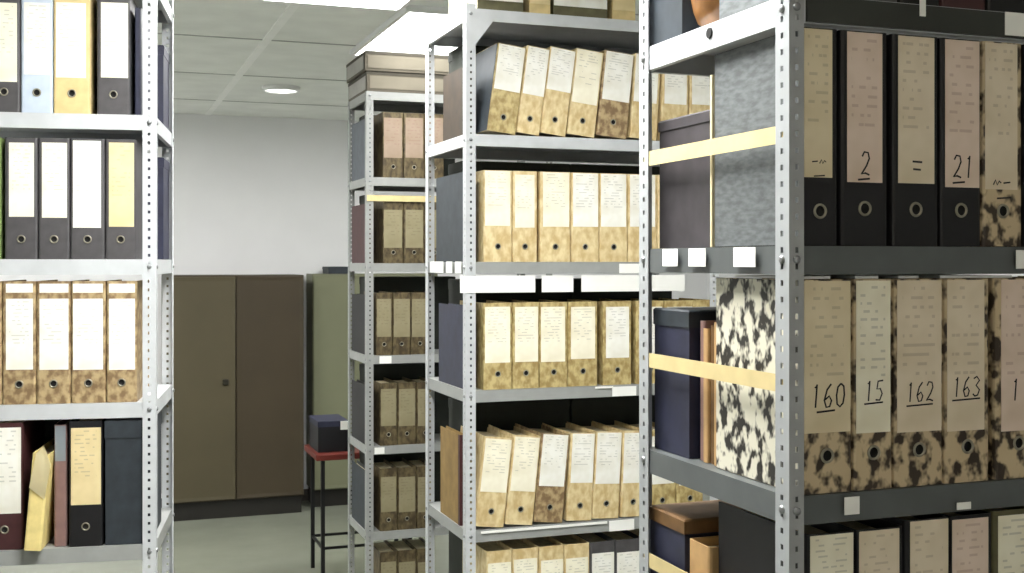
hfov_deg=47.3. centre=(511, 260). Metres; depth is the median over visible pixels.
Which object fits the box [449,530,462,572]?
box
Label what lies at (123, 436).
box
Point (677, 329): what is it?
box
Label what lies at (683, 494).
binder
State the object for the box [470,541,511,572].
binder
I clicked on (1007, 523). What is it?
binder
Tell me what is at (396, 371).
panel
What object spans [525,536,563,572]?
binder
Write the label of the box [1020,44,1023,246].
binder
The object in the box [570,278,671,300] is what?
box
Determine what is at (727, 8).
binder
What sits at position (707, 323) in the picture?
folder
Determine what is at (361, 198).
label
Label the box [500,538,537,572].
binder
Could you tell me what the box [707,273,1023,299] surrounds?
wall
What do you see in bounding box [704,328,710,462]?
folder
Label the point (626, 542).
binder
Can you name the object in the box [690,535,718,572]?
folder
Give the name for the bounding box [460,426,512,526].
binder
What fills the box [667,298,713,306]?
binder
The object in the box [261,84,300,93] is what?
recessed light
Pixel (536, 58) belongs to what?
binder
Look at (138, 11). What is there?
folder
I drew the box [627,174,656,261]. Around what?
binder
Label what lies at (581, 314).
binder
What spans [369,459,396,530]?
binder
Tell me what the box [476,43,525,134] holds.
binder
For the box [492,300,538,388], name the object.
binder
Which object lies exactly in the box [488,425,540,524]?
binder
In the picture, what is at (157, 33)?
trim
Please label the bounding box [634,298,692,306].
binder
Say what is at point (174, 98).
trim
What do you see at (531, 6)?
box
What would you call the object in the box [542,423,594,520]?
binder
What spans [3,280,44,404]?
binder
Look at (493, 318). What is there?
binder
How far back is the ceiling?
6.40 m
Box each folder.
[24,438,53,550]
[54,419,71,546]
[135,8,149,114]
[352,118,370,180]
[352,204,370,262]
[352,294,370,354]
[352,379,370,445]
[352,460,370,530]
[436,172,471,261]
[439,303,471,388]
[440,426,462,525]
[443,67,471,140]
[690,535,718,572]
[700,320,715,460]
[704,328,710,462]
[711,325,713,463]
[714,322,715,465]
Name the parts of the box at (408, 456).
lid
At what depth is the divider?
1.94 m
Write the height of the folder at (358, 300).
0.300 m
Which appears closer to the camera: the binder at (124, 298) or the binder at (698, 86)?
the binder at (124, 298)
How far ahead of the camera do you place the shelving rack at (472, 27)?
4.27 m
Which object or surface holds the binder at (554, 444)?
on the shelving rack at (472, 27)
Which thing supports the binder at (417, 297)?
on the shelving rack at (369, 101)
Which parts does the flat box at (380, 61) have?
panel, lid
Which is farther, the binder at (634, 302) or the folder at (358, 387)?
the folder at (358, 387)
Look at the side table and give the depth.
6.96 m
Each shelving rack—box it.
[0,0,173,572]
[348,91,551,572]
[425,3,717,572]
[639,0,1023,572]
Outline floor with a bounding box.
[0,494,718,572]
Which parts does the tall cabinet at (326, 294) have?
door, door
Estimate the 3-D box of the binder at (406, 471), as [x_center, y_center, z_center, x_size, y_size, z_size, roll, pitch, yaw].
[-0.579,1.202,6.060,0.098,0.315,0.288,0,0,-20]
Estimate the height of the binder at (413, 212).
0.330 m
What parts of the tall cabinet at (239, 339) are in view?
door, handle, door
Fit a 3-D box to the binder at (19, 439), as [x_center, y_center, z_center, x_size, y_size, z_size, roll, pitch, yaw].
[-1.407,0.614,3.322,0.095,0.345,0.288,0,0,-11]
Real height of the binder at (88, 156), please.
0.332 m
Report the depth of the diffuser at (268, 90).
7.57 m
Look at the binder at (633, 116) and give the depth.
4.34 m
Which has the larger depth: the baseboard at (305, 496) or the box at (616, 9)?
the baseboard at (305, 496)
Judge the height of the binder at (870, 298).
0.313 m
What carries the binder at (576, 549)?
on the shelving rack at (472, 27)
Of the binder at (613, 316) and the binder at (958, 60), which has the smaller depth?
the binder at (958, 60)
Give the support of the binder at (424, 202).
on the shelving rack at (369, 101)
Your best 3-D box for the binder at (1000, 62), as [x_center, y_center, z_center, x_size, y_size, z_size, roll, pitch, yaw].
[0.723,-0.182,1.940,0.078,0.318,0.253,0,0,-20]
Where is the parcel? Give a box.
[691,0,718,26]
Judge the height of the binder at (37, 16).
0.335 m
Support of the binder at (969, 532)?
on the shelving rack at (692, 53)
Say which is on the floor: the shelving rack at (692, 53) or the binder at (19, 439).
the shelving rack at (692, 53)
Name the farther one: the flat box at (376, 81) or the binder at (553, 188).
the flat box at (376, 81)
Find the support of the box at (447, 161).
on the shelving rack at (369, 101)
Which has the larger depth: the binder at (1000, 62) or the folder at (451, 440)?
the folder at (451, 440)
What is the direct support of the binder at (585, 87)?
on the shelving rack at (472, 27)
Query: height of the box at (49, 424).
0.335 m
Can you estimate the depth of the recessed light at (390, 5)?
5.04 m
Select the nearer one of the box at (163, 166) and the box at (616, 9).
the box at (163, 166)
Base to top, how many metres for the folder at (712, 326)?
0.232 m
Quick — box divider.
[710,75,714,246]
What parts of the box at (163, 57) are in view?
lid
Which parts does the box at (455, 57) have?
lid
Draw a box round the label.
[359,195,402,204]
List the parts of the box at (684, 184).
lid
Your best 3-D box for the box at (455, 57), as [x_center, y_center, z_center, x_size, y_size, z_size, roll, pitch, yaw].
[-0.012,-0.636,4.615,0.445,0.375,0.185,0,0,-20]
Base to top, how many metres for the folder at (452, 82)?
0.250 m
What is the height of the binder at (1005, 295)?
0.313 m
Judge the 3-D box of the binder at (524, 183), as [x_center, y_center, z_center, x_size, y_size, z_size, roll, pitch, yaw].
[-0.001,-0.159,4.323,0.094,0.325,0.288,0,0,-20]
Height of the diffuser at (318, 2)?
0.010 m
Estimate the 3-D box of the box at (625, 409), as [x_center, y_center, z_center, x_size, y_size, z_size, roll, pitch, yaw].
[0.412,0.744,4.767,0.445,0.410,0.185,0,0,-20]
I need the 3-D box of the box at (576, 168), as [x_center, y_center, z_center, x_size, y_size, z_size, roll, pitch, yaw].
[0.412,-0.190,4.767,0.445,0.385,0.185,0,0,-20]
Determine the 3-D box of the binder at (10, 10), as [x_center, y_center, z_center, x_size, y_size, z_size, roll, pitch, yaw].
[-1.409,-0.573,3.322,0.084,0.335,0.288,0,0,-11]
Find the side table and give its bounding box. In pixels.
[304,444,411,572]
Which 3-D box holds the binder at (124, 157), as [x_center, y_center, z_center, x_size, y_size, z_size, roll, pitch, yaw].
[-1.110,-0.171,3.379,0.081,0.332,0.288,0,0,-11]
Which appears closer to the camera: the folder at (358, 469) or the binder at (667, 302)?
the binder at (667, 302)
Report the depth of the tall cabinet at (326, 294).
9.06 m
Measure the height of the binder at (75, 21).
0.335 m
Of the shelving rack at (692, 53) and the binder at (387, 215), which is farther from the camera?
the binder at (387, 215)
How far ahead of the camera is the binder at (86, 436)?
3.22 m
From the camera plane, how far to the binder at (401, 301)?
5.92 m
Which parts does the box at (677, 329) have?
lid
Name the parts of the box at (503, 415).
lid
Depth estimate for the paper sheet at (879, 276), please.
1.79 m
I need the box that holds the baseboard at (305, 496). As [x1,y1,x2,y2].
[161,489,308,507]
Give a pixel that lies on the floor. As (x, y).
(273, 543)
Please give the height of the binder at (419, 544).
0.315 m
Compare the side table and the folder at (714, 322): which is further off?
the side table
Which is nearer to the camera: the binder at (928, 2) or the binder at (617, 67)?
the binder at (928, 2)
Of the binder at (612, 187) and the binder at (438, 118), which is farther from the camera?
the binder at (438, 118)
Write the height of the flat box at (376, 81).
0.100 m
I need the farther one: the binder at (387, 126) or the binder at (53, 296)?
the binder at (387, 126)
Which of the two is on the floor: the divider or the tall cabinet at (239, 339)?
the tall cabinet at (239, 339)
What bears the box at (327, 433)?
on the side table
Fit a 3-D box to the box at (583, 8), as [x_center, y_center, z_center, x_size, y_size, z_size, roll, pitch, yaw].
[0.190,-0.985,4.433,0.214,0.187,0.359,0,0,-20]
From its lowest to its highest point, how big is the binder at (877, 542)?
0.312 m
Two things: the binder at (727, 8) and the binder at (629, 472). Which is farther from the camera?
the binder at (629, 472)
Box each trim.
[157,33,355,45]
[174,71,346,80]
[174,98,347,106]
[205,3,300,114]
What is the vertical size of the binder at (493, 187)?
0.325 m
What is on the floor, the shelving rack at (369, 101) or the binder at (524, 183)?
the shelving rack at (369, 101)
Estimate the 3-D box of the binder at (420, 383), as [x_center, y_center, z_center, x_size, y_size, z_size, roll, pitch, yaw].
[-0.489,0.772,6.092,0.091,0.315,0.288,0,0,-20]
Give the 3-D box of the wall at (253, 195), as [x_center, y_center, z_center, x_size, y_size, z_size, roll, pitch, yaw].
[-1.840,0.385,9.273,7.600,3.230,0.100,0,0,-20]
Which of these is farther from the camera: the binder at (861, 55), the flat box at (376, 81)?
the flat box at (376, 81)
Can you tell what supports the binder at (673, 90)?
on the shelving rack at (472, 27)
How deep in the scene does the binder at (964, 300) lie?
1.80 m
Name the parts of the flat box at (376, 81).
panel, lid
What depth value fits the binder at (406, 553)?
5.93 m
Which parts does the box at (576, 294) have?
lid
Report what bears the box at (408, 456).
on the shelving rack at (369, 101)
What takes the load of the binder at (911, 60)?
on the shelving rack at (692, 53)
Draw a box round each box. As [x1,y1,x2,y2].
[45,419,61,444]
[105,409,161,544]
[148,157,169,258]
[157,45,169,129]
[309,414,347,452]
[322,267,347,273]
[346,50,448,82]
[348,71,445,101]
[359,115,454,175]
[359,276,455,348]
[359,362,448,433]
[359,450,439,501]
[448,0,522,19]
[448,45,490,73]
[448,161,569,174]
[448,278,569,303]
[448,397,569,431]
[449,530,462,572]
[523,0,549,13]
[550,0,606,17]
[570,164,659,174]
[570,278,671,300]
[570,395,654,425]
[607,0,634,20]
[649,0,700,46]
[649,500,745,572]
[653,307,715,458]
[658,109,709,247]
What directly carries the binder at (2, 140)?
on the shelving rack at (147, 129)
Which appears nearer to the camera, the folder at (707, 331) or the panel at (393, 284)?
the folder at (707, 331)
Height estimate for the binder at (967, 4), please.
0.310 m
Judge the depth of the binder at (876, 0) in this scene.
1.75 m
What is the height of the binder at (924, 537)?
0.320 m
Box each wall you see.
[0,113,706,497]
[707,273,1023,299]
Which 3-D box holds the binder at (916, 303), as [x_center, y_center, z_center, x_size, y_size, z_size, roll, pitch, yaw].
[0.575,0.184,1.884,0.091,0.313,0.248,0,0,-20]
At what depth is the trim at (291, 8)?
6.29 m
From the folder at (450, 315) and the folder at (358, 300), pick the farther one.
the folder at (358, 300)
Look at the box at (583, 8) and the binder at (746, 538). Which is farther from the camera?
the box at (583, 8)
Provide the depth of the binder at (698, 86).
4.42 m
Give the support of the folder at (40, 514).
on the shelving rack at (147, 129)
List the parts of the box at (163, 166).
lid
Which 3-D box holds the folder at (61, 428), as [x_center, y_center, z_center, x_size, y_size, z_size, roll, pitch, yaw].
[-1.269,0.619,3.354,0.034,0.335,0.271,0,0,-11]
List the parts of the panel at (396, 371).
lid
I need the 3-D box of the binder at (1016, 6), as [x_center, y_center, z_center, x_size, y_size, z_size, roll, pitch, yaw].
[0.742,-0.542,1.935,0.090,0.310,0.228,0,0,-20]
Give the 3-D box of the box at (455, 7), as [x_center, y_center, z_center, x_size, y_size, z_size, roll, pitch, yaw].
[-0.101,-0.985,4.329,0.173,0.187,0.359,0,0,-20]
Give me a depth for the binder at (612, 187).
4.31 m
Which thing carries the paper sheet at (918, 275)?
on the binder at (964, 300)
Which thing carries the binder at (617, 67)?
on the shelving rack at (472, 27)
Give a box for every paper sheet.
[735,275,829,278]
[804,275,877,278]
[857,275,917,277]
[868,274,1011,277]
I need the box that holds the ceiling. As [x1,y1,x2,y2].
[157,0,638,120]
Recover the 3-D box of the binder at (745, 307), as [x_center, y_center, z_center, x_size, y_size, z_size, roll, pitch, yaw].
[0.420,0.184,1.829,0.090,0.313,0.248,0,0,-20]
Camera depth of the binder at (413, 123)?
5.94 m
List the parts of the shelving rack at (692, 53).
post, post, shelf, shelf, shelf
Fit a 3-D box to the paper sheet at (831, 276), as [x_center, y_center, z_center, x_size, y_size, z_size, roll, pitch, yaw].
[0.497,0.024,1.831,0.041,0.004,0.188,0,0,-20]
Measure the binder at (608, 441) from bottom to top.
0.323 m
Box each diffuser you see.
[267,89,294,92]
[316,0,402,5]
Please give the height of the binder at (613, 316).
0.308 m
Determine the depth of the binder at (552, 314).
4.23 m
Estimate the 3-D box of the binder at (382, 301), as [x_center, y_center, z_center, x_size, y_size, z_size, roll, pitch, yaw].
[-0.691,0.317,6.020,0.084,0.315,0.288,0,0,-20]
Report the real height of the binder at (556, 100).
0.325 m
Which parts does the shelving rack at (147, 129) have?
shelf, shelf, shelf, shelf, shelf, post, post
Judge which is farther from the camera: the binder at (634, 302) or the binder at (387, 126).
the binder at (387, 126)
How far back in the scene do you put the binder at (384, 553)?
5.91 m
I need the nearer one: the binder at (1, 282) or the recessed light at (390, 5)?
the binder at (1, 282)
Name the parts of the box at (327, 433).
lid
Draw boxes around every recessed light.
[258,0,413,10]
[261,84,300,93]
[350,5,457,55]
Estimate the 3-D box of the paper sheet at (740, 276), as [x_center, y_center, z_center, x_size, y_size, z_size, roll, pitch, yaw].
[0.413,0.024,1.802,0.050,0.004,0.188,0,0,-20]
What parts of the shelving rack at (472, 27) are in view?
post, post, shelf, shelf, shelf, shelf, shelf, post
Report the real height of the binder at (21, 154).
0.332 m
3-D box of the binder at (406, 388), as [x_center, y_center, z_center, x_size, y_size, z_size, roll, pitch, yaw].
[-0.579,0.772,6.060,0.098,0.315,0.288,0,0,-20]
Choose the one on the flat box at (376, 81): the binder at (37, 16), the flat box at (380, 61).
the flat box at (380, 61)
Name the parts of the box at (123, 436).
lid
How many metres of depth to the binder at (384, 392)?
5.90 m
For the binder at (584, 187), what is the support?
on the shelving rack at (472, 27)
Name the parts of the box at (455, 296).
lid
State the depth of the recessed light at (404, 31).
5.70 m
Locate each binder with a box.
[0,0,20,111]
[0,137,4,258]
[0,280,13,404]
[0,420,44,549]
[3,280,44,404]
[5,137,38,258]
[21,0,53,112]
[37,279,87,403]
[39,138,70,258]
[54,0,96,113]
[69,418,107,546]
[71,138,105,258]
[71,279,119,402]
[97,0,137,114]
[106,139,142,258]
[107,279,148,402]
[364,291,391,354]
[369,377,396,445]
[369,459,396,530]
[369,540,396,572]
[373,112,402,177]
[373,201,402,262]
[382,291,410,354]
[385,458,415,529]
[386,538,415,572]
[387,377,415,444]
[402,291,424,353]
[403,113,423,177]
[403,202,423,262]
[404,537,430,572]
[405,457,430,527]
[407,376,430,443]
[424,114,443,178]
[424,202,435,262]
[460,300,511,389]
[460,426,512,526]
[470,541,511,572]
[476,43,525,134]
[476,170,511,261]
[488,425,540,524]
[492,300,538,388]
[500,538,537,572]
[512,171,536,261]
[515,45,548,135]
[515,423,569,522]
[521,299,566,387]
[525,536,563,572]
[537,172,569,261]
[539,46,575,136]
[541,299,596,386]
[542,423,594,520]
[550,534,588,572]
[565,48,603,137]
[567,422,621,518]
[570,172,598,261]
[573,299,630,384]
[575,532,614,572]
[592,421,638,516]
[594,50,633,139]
[599,173,626,261]
[600,530,638,572]
[611,298,663,383]
[618,421,675,504]
[626,53,659,140]
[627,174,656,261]
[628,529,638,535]
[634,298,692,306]
[654,422,702,502]
[656,74,687,140]
[657,175,663,248]
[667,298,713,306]
[688,75,709,113]
[715,27,836,246]
[716,277,850,494]
[719,0,769,19]
[719,501,853,572]
[830,278,890,490]
[834,518,901,572]
[837,30,885,245]
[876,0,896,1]
[878,278,941,487]
[880,513,947,572]
[886,34,936,245]
[897,0,938,5]
[928,278,987,483]
[936,38,979,246]
[938,510,990,572]
[939,0,984,9]
[967,41,1020,246]
[980,506,1023,572]
[985,0,1023,12]
[987,278,1023,479]
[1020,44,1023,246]
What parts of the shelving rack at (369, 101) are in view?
post, post, shelf, shelf, shelf, shelf, shelf, shelf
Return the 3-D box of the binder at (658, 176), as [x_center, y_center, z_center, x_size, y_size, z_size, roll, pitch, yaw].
[0.553,-0.159,4.522,0.120,0.325,0.288,0,0,-20]
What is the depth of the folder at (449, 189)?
4.31 m
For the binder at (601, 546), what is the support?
on the shelving rack at (472, 27)
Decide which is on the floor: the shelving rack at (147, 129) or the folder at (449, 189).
the shelving rack at (147, 129)
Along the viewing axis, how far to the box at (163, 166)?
3.55 m
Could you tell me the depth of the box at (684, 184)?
2.05 m
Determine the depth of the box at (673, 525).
2.06 m
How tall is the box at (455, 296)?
0.385 m
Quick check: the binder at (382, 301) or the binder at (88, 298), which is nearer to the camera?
the binder at (88, 298)
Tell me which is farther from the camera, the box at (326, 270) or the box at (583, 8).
the box at (326, 270)
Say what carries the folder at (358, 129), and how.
on the shelving rack at (369, 101)
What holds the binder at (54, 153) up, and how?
on the shelving rack at (147, 129)
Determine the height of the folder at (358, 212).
0.300 m
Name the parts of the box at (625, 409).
lid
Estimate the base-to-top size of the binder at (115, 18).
0.335 m
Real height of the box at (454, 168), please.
0.385 m
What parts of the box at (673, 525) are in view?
lid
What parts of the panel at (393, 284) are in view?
lid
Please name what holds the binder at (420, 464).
on the shelving rack at (369, 101)
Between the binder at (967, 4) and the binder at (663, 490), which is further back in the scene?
the binder at (663, 490)
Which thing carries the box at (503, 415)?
on the shelving rack at (472, 27)
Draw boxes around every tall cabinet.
[166,274,303,520]
[306,273,437,506]
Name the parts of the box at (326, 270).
lid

